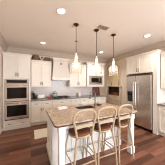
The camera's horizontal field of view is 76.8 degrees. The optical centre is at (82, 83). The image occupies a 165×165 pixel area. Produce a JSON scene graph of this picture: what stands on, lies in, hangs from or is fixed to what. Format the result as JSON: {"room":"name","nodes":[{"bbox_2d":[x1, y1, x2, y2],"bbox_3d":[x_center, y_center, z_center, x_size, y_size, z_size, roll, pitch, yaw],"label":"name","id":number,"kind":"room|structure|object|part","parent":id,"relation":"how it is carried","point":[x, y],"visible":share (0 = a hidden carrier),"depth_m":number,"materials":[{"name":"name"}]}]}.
{"room":"kitchen","nodes":[
{"label":"kitchen","id":0,"kind":"room"},
{"bbox_2d":[0,46,4,129],"bbox_3d":[-1.266,0.070,0.516,0.150,2.860,7.550,0,0,-26],"label":"wall","id":1,"kind":"structure","parent":0,"point":[1,48],"depth_m":3.28,"materials":[{"name":"beige paint"}]},
{"bbox_2d":[0,32,8,51],"bbox_3d":[-1.145,-1.265,0.576,0.120,0.190,7.250,0,0,-26],"label":"trim","id":2,"kind":"structure","parent":1,"relation":"attached to","point":[3,43],"depth_m":3.24,"materials":[{"name":"beige paint"}]},
{"bbox_2d":[31,56,106,102],"bbox_3d":[-0.748,0.070,4.904,4.680,2.860,0.150,0,0,-26],"label":"wall","id":3,"kind":"structure","parent":0,"point":[103,89],"depth_m":5.77,"materials":[{"name":"beige paint"}]},
{"bbox_2d":[31,60,51,87],"bbox_3d":[-1.641,-0.385,4.144,0.735,1.030,0.394,0,0,-26],"label":"upper cabinet","id":4,"kind":"object","parent":3,"relation":"attached to","point":[40,70],"visible":1,"depth_m":3.98,"materials":[{"name":"beige paint"}]},
{"bbox_2d":[32,54,39,59],"bbox_3d":[-1.824,-1.034,4.091,0.300,0.268,0.298,0,0,-26],"label":"wicker basket","id":5,"kind":"object","parent":4,"relation":"on","point":[34,57],"visible":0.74,"depth_m":3.97,"materials":[{"name":"brown wicker"}]},
{"bbox_3d":[-1.734,-0.366,3.929,0.350,0.901,0.020,0,0,-26],"label":"door","id":6,"kind":"part","parent":4,"relation":"part of","materials":[{"name":"beige paint"}]},
{"bbox_3d":[-1.646,-0.870,4.153,0.735,0.060,0.373,0,0,-26],"label":"cornice","id":7,"kind":"part","parent":4,"relation":"part of","materials":[{"name":"beige paint"}]},
{"bbox_3d":[-1.414,-0.366,4.088,0.350,0.901,0.020,0,0,-26],"label":"door","id":8,"kind":"part","parent":4,"relation":"part of","materials":[{"name":"beige paint"}]},
{"bbox_2d":[6,46,106,62],"bbox_3d":[-0.688,-1.265,4.783,4.680,0.190,0.120,0,0,-26],"label":"trim","id":9,"kind":"structure","parent":3,"relation":"attached to","point":[9,49],"depth_m":4.44,"materials":[{"name":"beige paint"}]},
{"bbox_2d":[51,57,70,80],"bbox_3d":[-0.941,-0.606,4.415,0.758,0.908,0.525,0,0,-26],"label":"range hood","id":10,"kind":"object","parent":3,"relation":"attached to","point":[60,69],"visible":0.98,"depth_m":4.26,"materials":[{"name":"beige paint"}]},
{"bbox_3d":[-0.963,-0.990,4.459,0.690,0.140,0.425,0,0,-26],"label":"cornice","id":11,"kind":"part","parent":10,"relation":"part of","materials":[{"name":"beige paint"}]},
{"bbox_2d":[31,80,100,97],"bbox_3d":[-0.531,0.037,4.921,3.415,1.075,0.012,0,0,-26],"label":"backsplash","id":12,"kind":"structure","parent":3,"relation":"attached to","point":[61,87],"depth_m":4.69,"materials":[{"name":"grey tile"}]},
{"bbox_2d":[67,63,85,86],"bbox_3d":[-0.259,-0.385,4.829,0.830,1.030,0.394,0,0,-26],"label":"upper cabinet","id":13,"kind":"object","parent":3,"relation":"attached to","point":[78,76],"visible":0.87,"depth_m":4.68,"materials":[{"name":"beige paint"}]},
{"bbox_3d":[-0.374,-0.366,4.604,0.398,0.901,0.020,0,0,-26],"label":"door","id":14,"kind":"part","parent":13,"relation":"part of","materials":[{"name":"beige paint"}]},
{"bbox_3d":[-0.011,-0.366,4.784,0.398,0.901,0.020,0,0,-26],"label":"door","id":15,"kind":"part","parent":13,"relation":"part of","materials":[{"name":"beige paint"}]},
{"bbox_2d":[83,62,104,86],"bbox_3d":[0.583,-0.453,5.214,1.070,1.165,0.454,0,0,-26],"label":"upper cabinet","id":16,"kind":"object","parent":3,"relation":"attached to","point":[90,70],"visible":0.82,"depth_m":5.00,"materials":[{"name":"beige paint"}]},
{"bbox_3d":[0.445,-0.670,4.943,0.481,0.533,0.020,0,0,-26],"label":"door","id":17,"kind":"part","parent":16,"relation":"part of","materials":[{"name":"beige paint"}]},
{"bbox_3d":[0.578,-0.998,5.223,1.070,0.075,0.433,0,0,-26],"label":"cornice","id":18,"kind":"part","parent":16,"relation":"part of","materials":[{"name":"beige paint"}]},
{"bbox_2d":[89,76,102,83],"bbox_3d":[0.596,-0.180,5.187,0.750,0.400,0.398,0,0,-26],"label":"microwave oven","id":19,"kind":"object","parent":16,"relation":"in","point":[92,79],"visible":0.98,"depth_m":5.03,"materials":[{"name":"metal"}]},
{"bbox_3d":[0.882,-0.670,5.160,0.481,0.533,0.020,0,0,-26],"label":"door","id":20,"kind":"part","parent":16,"relation":"part of","materials":[{"name":"beige paint"}]},
{"bbox_2d":[0,0,164,58],"bbox_3d":[1.098,-1.420,1.690,5.430,0.120,7.550,0,0,-26],"label":"ceiling","id":21,"kind":"structure","parent":0,"point":[26,24],"depth_m":2.38,"materials":[{"name":"paint"}]},
{"bbox_2d":[56,8,65,14],"bbox_3d":[-0.401,-1.355,1.944,0.184,0.009,0.184,0,0,-26],"label":"recessed light","id":22,"kind":"object","parent":21,"relation":"in","point":[61,11],"visible":1,"depth_m":1.94,"materials":[{"name":"white glass"}]},
{"bbox_2d":[71,23,80,72],"bbox_3d":[-0.145,-0.797,2.373,0.244,1.125,0.244,0,0,-26],"label":"pendant lamp","id":23,"kind":"object","parent":21,"relation":"hanging from","point":[74,24],"visible":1,"depth_m":2.36,"materials":[{"name":"glass"}]},
{"bbox_2d":[92,29,100,69],"bbox_3d":[0.352,-0.797,2.620,0.244,1.125,0.244,0,0,-26],"label":"pendant lamp","id":24,"kind":"object","parent":21,"relation":"hanging from","point":[95,30],"visible":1,"depth_m":2.61,"materials":[{"name":"beige"}]},
{"bbox_2d":[97,25,109,30],"bbox_3d":[0.499,-1.353,2.503,0.265,0.011,0.144,0,0,-26],"label":"ceiling vent","id":25,"kind":"object","parent":21,"relation":"in","point":[102,27],"visible":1,"depth_m":2.49,"materials":[{"name":"metal"}]},
{"bbox_2d":[109,34,117,74],"bbox_3d":[0.854,-0.797,2.869,0.244,1.125,0.244,0,0,-26],"label":"pendant lamp","id":26,"kind":"object","parent":21,"relation":"hanging from","point":[113,35],"visible":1,"depth_m":2.86,"materials":[{"name":"beige"}]},
{"bbox_2d":[0,119,164,164],"bbox_3d":[1.098,1.560,1.690,5.430,0.120,7.550,0,0,-26],"label":"floor","id":27,"kind":"structure","parent":0,"point":[19,146],"depth_m":2.35,"materials":[{"name":"brown wood"}]},
{"bbox_2d":[2,52,31,130],"bbox_3d":[-2.285,0.237,3.716,0.840,2.525,0.601,0,0,-26],"label":"tall cabinet","id":28,"kind":"object","parent":27,"relation":"on","point":[17,66],"visible":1,"depth_m":3.45,"materials":[{"name":"beige paint"}]},
{"bbox_3d":[-2.360,-0.565,3.395,0.381,0.723,0.020,0,0,-26],"label":"door","id":29,"kind":"part","parent":28,"relation":"part of","materials":[{"name":"beige paint"}]},
{"bbox_3d":[-2.186,1.300,3.481,0.769,0.183,0.020,0,0,-26],"label":"drawer","id":30,"kind":"part","parent":28,"relation":"part of","materials":[{"name":"beige paint"}]},
{"bbox_2d":[5,79,28,120],"bbox_3d":[-2.280,0.517,3.671,0.680,1.335,0.596,0,0,-26],"label":"double wall oven","id":31,"kind":"object","parent":28,"relation":"in","point":[16,91],"visible":1,"depth_m":3.45,"materials":[{"name":"metal"}]},
{"bbox_3d":[-2.176,-0.083,3.462,0.580,0.095,0.005,0,0,-26],"label":"display glass","id":32,"kind":"part","parent":31,"relation":"part of","materials":[{"name":"black glass"}]},
{"bbox_3d":[-2.183,0.870,3.474,0.680,0.570,0.035,0,0,-26],"label":"oven door","id":33,"kind":"part","parent":31,"relation":"part of","materials":[{"name":"silver metal"}]},
{"bbox_3d":[-2.183,0.285,3.474,0.680,0.570,0.035,0,0,-26],"label":"oven door","id":34,"kind":"part","parent":31,"relation":"part of","materials":[{"name":"silver metal"}]},
{"bbox_3d":[-2.184,-0.080,3.477,0.680,0.140,0.030,0,0,-26],"label":"control panel","id":35,"kind":"part","parent":31,"relation":"part of","materials":[{"name":"silver metal"}]},
{"bbox_3d":[-2.288,-0.988,3.726,0.835,0.075,0.580,0,0,-26],"label":"cornice","id":36,"kind":"part","parent":28,"relation":"part of","materials":[{"name":"beige paint"}]},
{"bbox_3d":[-2.012,-0.565,3.567,0.381,0.723,0.020,0,0,-26],"label":"door","id":37,"kind":"part","parent":28,"relation":"part of","materials":[{"name":"beige paint"}]},
{"bbox_2d":[34,128,46,138],"bbox_3d":[-0.571,1.494,3.501,1.910,0.012,0.620,0,0,-26],"label":"rug","id":38,"kind":"object","parent":27,"relation":"on","point":[40,133],"visible":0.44,"depth_m":3.13,"materials":[{"name":"beige fabric"}]},
{"bbox_2d":[31,100,51,125],"bbox_3d":[-1.600,1.060,4.056,0.740,0.880,0.601,0,0,-26],"label":"base cabinet","id":39,"kind":"object","parent":27,"relation":"on","point":[38,113],"visible":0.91,"depth_m":3.79,"materials":[{"name":"beige paint"}]},
{"bbox_3d":[-1.648,0.716,3.748,0.353,0.161,0.020,0,0,-26],"label":"drawer","id":40,"kind":"part","parent":39,"relation":"part of","materials":[{"name":"beige paint"}]},
{"bbox_3d":[-1.648,1.097,3.748,0.353,0.568,0.020,0,0,-26],"label":"door","id":41,"kind":"part","parent":39,"relation":"part of","materials":[{"name":"beige paint"}]},
{"bbox_3d":[-1.326,0.716,3.908,0.353,0.161,0.020,0,0,-26],"label":"drawer","id":42,"kind":"part","parent":39,"relation":"part of","materials":[{"name":"beige paint"}]},
{"bbox_3d":[-1.326,1.097,3.908,0.353,0.568,0.020,0,0,-26],"label":"door","id":43,"kind":"part","parent":39,"relation":"part of","materials":[{"name":"beige paint"}]},
{"bbox_2d":[52,99,70,107],"bbox_3d":[-0.928,1.060,4.389,0.750,0.880,0.601,0,0,-26],"label":"base cabinet","id":44,"kind":"object","parent":27,"relation":"on","point":[65,102],"visible":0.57,"depth_m":4.14,"materials":[{"name":"beige paint"}]},
{"bbox_3d":[-0.815,0.716,4.162,0.723,0.161,0.020,0,0,-26],"label":"drawer","id":45,"kind":"part","parent":44,"relation":"part of","materials":[{"name":"beige paint"}]},
{"bbox_2d":[71,98,88,105],"bbox_3d":[-0.212,1.060,4.745,0.840,0.880,0.601,0,0,-26],"label":"base cabinet","id":46,"kind":"object","parent":27,"relation":"on","point":[80,101],"visible":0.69,"depth_m":4.51,"materials":[{"name":"beige paint"}]},
{"bbox_3d":[-0.282,0.716,4.426,0.403,0.161,0.020,0,0,-26],"label":"drawer","id":47,"kind":"part","parent":46,"relation":"part of","materials":[{"name":"beige paint"}]},
{"bbox_3d":[0.085,0.716,4.608,0.403,0.161,0.020,0,0,-26],"label":"drawer","id":48,"kind":"part","parent":46,"relation":"part of","materials":[{"name":"beige paint"}]},
{"bbox_2d":[65,109,96,164],"bbox_3d":[-0.052,0.944,1.803,0.435,1.115,0.491,0,0,-28],"label":"bar stool","id":49,"kind":"object","parent":27,"relation":"on","point":[82,131],"visible":0.96,"depth_m":1.68,"materials":[{"name":"beige wood"}]},
{"bbox_3d":[-0.281,1.161,1.883,0.150,0.667,0.043,0,0,21],"label":"leg","id":50,"kind":"part","parent":49,"relation":"part of","materials":[{"name":"beige paint"}]},
{"bbox_3d":[-0.105,1.165,1.553,0.042,0.671,0.123,0,0,20],"label":"leg","id":51,"kind":"part","parent":49,"relation":"part of","materials":[{"name":"beige paint"}]},
{"bbox_3d":[-0.051,0.797,1.800,0.386,0.046,0.404,0,0,-28],"label":"seat","id":52,"kind":"part","parent":49,"relation":"part of","materials":[{"name":"brown leather"}]},
{"bbox_3d":[0.041,0.621,1.631,0.436,0.470,0.078,0,0,-28],"label":"frame","id":53,"kind":"part","parent":49,"relation":"part of","materials":[{"name":"beige paint"}]},
{"bbox_3d":[0.186,1.165,1.710,0.123,0.671,0.042,0,0,13],"label":"leg","id":54,"kind":"part","parent":49,"relation":"part of","materials":[{"name":"beige paint"}]},
{"bbox_2d":[46,114,134,164],"bbox_3d":[0.136,1.061,2.378,1.706,0.878,1.093,0,0,-26],"label":"kitchen island","id":55,"kind":"object","parent":27,"relation":"on","point":[56,137],"visible":0.37,"depth_m":2.04,"materials":[{"name":"white paint"}]},
{"bbox_3d":[-0.688,1.440,2.137,0.016,0.120,0.680,0,0,-26],"label":"moulding","id":56,"kind":"part","parent":55,"relation":"part of","materials":[{"name":"white paint"}]},
{"bbox_3d":[-0.679,1.061,2.158,0.018,0.878,0.650,0,0,-26],"label":"panel","id":57,"kind":"part","parent":55,"relation":"part of","materials":[{"name":"white paint"}]},
{"bbox_3d":[-0.325,1.061,1.605,0.119,0.878,0.119,0,0,-26],"label":"corner leg","id":58,"kind":"part","parent":55,"relation":"part of","materials":[{"name":"white paint"}]},
{"bbox_3d":[0.198,1.061,2.221,1.646,0.878,0.018,0,0,-26],"label":"seating panel","id":59,"kind":"part","parent":55,"relation":"part of","materials":[{"name":"white paint"}]},
{"bbox_3d":[0.206,1.440,2.205,1.646,0.120,0.016,0,0,-26],"label":"moulding","id":60,"kind":"part","parent":55,"relation":"part of","materials":[{"name":"white paint"}]},
{"bbox_2d":[45,103,136,127],"bbox_3d":[0.160,0.601,2.354,1.780,0.042,1.145,0,0,-26],"label":"island countertop","id":61,"kind":"structure","parent":55,"relation":"on","point":[60,118],"depth_m":2.04,"materials":[{"name":"beige stone"}]},
{"bbox_2d":[56,106,67,109],"bbox_3d":[-0.485,0.561,2.461,0.230,0.038,0.150,0,0,-34],"label":"folded towel","id":62,"kind":"object","parent":61,"relation":"on","point":[60,107],"visible":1,"depth_m":2.41,"materials":[{"name":"white fabric"}]},
{"bbox_2d":[89,91,97,105],"bbox_3d":[0.299,0.381,2.750,0.268,0.398,0.060,0,0,-26],"label":"faucet","id":63,"kind":"object","parent":61,"relation":"on","point":[95,103],"visible":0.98,"depth_m":2.75,"materials":[{"name":"metal"}]},
{"bbox_3d":[1.063,1.061,2.295,0.119,0.878,0.119,0,0,-26],"label":"corner leg","id":64,"kind":"part","parent":55,"relation":"part of","materials":[{"name":"white paint"}]},
{"bbox_2d":[89,97,105,103],"bbox_3d":[0.614,1.060,5.155,0.995,0.880,0.601,0,0,-26],"label":"base cabinet","id":65,"kind":"object","parent":27,"relation":"on","point":[98,99],"visible":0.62,"depth_m":4.92,"materials":[{"name":"beige paint"}]},
{"bbox_2d":[31,95,106,101],"bbox_3d":[-0.421,0.599,4.648,3.382,0.038,0.571,0,0,-26],"label":"countertop","id":66,"kind":"structure","parent":65,"relation":"on","point":[85,96],"depth_m":4.39,"materials":[{"name":"grey stone"}]},
{"bbox_2d":[38,94,44,98],"bbox_3d":[-1.636,0.494,4.122,0.265,0.172,0.150,0,0,-26],"label":"toaster","id":67,"kind":"object","parent":66,"relation":"on","point":[40,96],"visible":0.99,"depth_m":4.06,"materials":[{"name":"white plastic"}]},
{"bbox_2d":[51,96,69,98],"bbox_3d":[-0.931,0.551,4.405,0.720,0.058,0.470,0,0,-26],"label":"cooktop","id":68,"kind":"object","parent":66,"relation":"in","point":[57,97],"visible":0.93,"depth_m":4.36,"materials":[{"name":"black metal"}]},
{"bbox_2d":[92,87,99,94],"bbox_3d":[0.722,0.369,5.495,0.440,0.416,0.106,0,0,-26],"label":"cutting board","id":69,"kind":"object","parent":66,"relation":"on","point":[96,90],"visible":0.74,"depth_m":5.49,"materials":[{"name":"red wood"}]},
{"bbox_2d":[86,106,117,164],"bbox_3d":[0.349,0.944,2.007,0.436,1.115,0.491,0,0,-24],"label":"bar stool","id":70,"kind":"object","parent":27,"relation":"on","point":[103,126],"visible":0.87,"depth_m":1.86,"materials":[{"name":"beige paint"}]},
{"bbox_3d":[0.279,1.165,1.762,0.042,0.671,0.123,0,0,24],"label":"leg","id":71,"kind":"part","parent":70,"relation":"part of","materials":[{"name":"beige paint"}]},
{"bbox_3d":[0.350,0.797,2.005,0.386,0.046,0.404,0,0,-24],"label":"seat","id":72,"kind":"part","parent":70,"relation":"part of","materials":[{"name":"brown leather"}]},
{"bbox_3d":[0.429,0.621,1.830,0.436,0.470,0.078,0,0,-24],"label":"frame","id":73,"kind":"part","parent":70,"relation":"part of","materials":[{"name":"beige paint"}]},
{"bbox_3d":[0.580,1.165,1.898,0.123,0.671,0.042,0,0,17],"label":"leg","id":74,"kind":"part","parent":70,"relation":"part of","materials":[{"name":"beige paint"}]},
{"bbox_2d":[107,86,121,105],"bbox_3d":[1.663,0.792,5.398,0.230,1.415,1.050,0,0,-26],"label":"fireplace","id":75,"kind":"object","parent":27,"relation":"on","point":[113,92],"visible":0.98,"depth_m":5.42,"materials":[{"name":"stone"}]},
{"bbox_2d":[103,104,133,164],"bbox_3d":[0.750,0.944,2.212,0.435,1.115,0.491,0,0,-27],"label":"bar stool","id":76,"kind":"object","parent":27,"relation":"on","point":[120,123],"visible":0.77,"depth_m":2.08,"materials":[{"name":"beige paint"}]},
{"bbox_3d":[0.751,0.797,2.209,0.386,0.046,0.404,0,0,-27],"label":"seat","id":77,"kind":"part","parent":76,"relation":"part of","materials":[{"name":"brown leather"}]},
{"bbox_3d":[0.693,1.165,1.963,0.042,0.671,0.123,0,0,21],"label":"leg","id":78,"kind":"part","parent":76,"relation":"part of","materials":[{"name":"beige paint"}]},
{"bbox_3d":[0.839,0.621,2.039,0.436,0.470,0.078,0,0,-27],"label":"frame","id":79,"kind":"part","parent":76,"relation":"part of","materials":[{"name":"beige paint"}]},
{"bbox_3d":[0.986,1.165,2.115,0.123,0.671,0.042,0,0,14],"label":"leg","id":80,"kind":"part","parent":76,"relation":"part of","materials":[{"name":"beige paint"}]},
{"bbox_2d":[126,73,152,132],"bbox_3d":[2.088,0.585,3.674,0.622,1.820,0.925,0,0,-26],"label":"refrigerator","id":81,"kind":"object","parent":27,"relation":"on","point":[139,88],"visible":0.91,"depth_m":3.43,"materials":[{"name":"metal"}]},
{"bbox_3d":[1.794,0.562,3.824,0.075,1.695,0.385,0,0,-26],"label":"freezer door","id":82,"kind":"part","parent":81,"relation":"part of","materials":[{"name":"silver metal"}]},
{"bbox_3d":[2.000,0.562,3.410,0.075,1.695,0.520,0,0,-26],"label":"fresh food door","id":83,"kind":"part","parent":81,"relation":"part of","materials":[{"name":"silver metal"}]},
{"bbox_2d":[125,49,164,134],"bbox_3d":[2.159,0.245,3.656,0.571,2.510,1.170,0,0,-26],"label":"refrigerator surround","id":84,"kind":"object","parent":27,"relation":"on","point":[148,62],"visible":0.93,"depth_m":3.16,"materials":[{"name":"beige paint"}]},
{"bbox_3d":[1.819,-0.650,3.802,0.020,0.553,0.460,0,0,-26],"label":"door","id":85,"kind":"part","parent":84,"relation":"part of","materials":[{"name":"beige paint"}]},
{"bbox_3d":[2.168,-0.980,3.661,0.550,0.060,1.170,0,0,-26],"label":"cornice","id":86,"kind":"part","parent":84,"relation":"part of","materials":[{"name":"beige paint"}]},
{"bbox_3d":[2.027,-0.650,3.383,0.020,0.553,0.460,0,0,-26],"label":"door","id":87,"kind":"part","parent":84,"relation":"part of","materials":[{"name":"beige paint"}]},
{"bbox_3d":[2.401,0.275,3.232,0.515,2.450,0.125,0,0,-26],"label":"panel","id":88,"kind":"part","parent":84,"relation":"part of","materials":[{"name":"beige paint"}]},
{"bbox_2d":[158,105,164,135],"bbox_3d":[2.622,1.060,2.758,0.541,0.880,0.900,0,0,-26],"label":"base cabinet","id":89,"kind":"object","parent":27,"relation":"on","point":[161,109],"visible":0.99,"depth_m":2.98,"materials":[{"name":"beige paint"}]},
{"bbox_3d":[2.323,0.716,2.856,0.020,0.161,0.433,0,0,-26],"label":"drawer","id":90,"kind":"part","parent":89,"relation":"part of","materials":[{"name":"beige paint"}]},
{"bbox_3d":[2.323,1.097,2.856,0.020,0.568,0.433,0,0,-26],"label":"door","id":91,"kind":"part","parent":89,"relation":"part of","materials":[{"name":"beige paint"}]},
{"bbox_2d":[107,48,164,107],"bbox_3d":[3.064,0.070,2.666,0.160,2.860,7.550,0,0,-26],"label":"wall","id":92,"kind":"structure","parent":0,"point":[122,63],"depth_m":4.88,"materials":[{"name":"beige paint"}]},
{"bbox_2d":[107,63,119,85],"bbox_3d":[1.599,-0.505,5.404,0.030,1.170,0.920,0,0,-26],"label":"trim","id":93,"kind":"structure","parent":92,"relation":"attached to","point":[112,63],"depth_m":5.24,"materials":[{"name":"beige paint"}]},
{"bbox_2d":[109,64,118,85],"bbox_3d":[1.871,0.070,5.475,0.380,2.860,1.145,0,0,-26],"label":"wall niche","id":94,"kind":"object","parent":92,"relation":"in","point":[113,74],"visible":0.14,"depth_m":5.44,"materials":[{"name":"paint"}]},
{"bbox_2d":[107,40,164,62],"bbox_3d":[2.939,-1.265,2.603,0.120,0.190,7.250,0,0,-26],"label":"trim","id":95,"kind":"structure","parent":92,"relation":"attached to","point":[159,45],"depth_m":4.03,"materials":[{"name":"beige paint"}]},
{"bbox_2d":[160,51,164,89],"bbox_3d":[2.692,-0.390,2.774,0.401,1.120,0.935,0,0,-26],"label":"upper cabinet","id":96,"kind":"object","parent":92,"relation":"attached to","point":[163,52],"visible":1,"depth_m":3.06,"materials":[{"name":"beige paint"}]},
{"bbox_3d":[2.448,-0.371,2.918,0.020,0.991,0.433,0,0,-26],"label":"door","id":97,"kind":"part","parent":96,"relation":"part of","materials":[{"name":"beige paint"}]}
]}

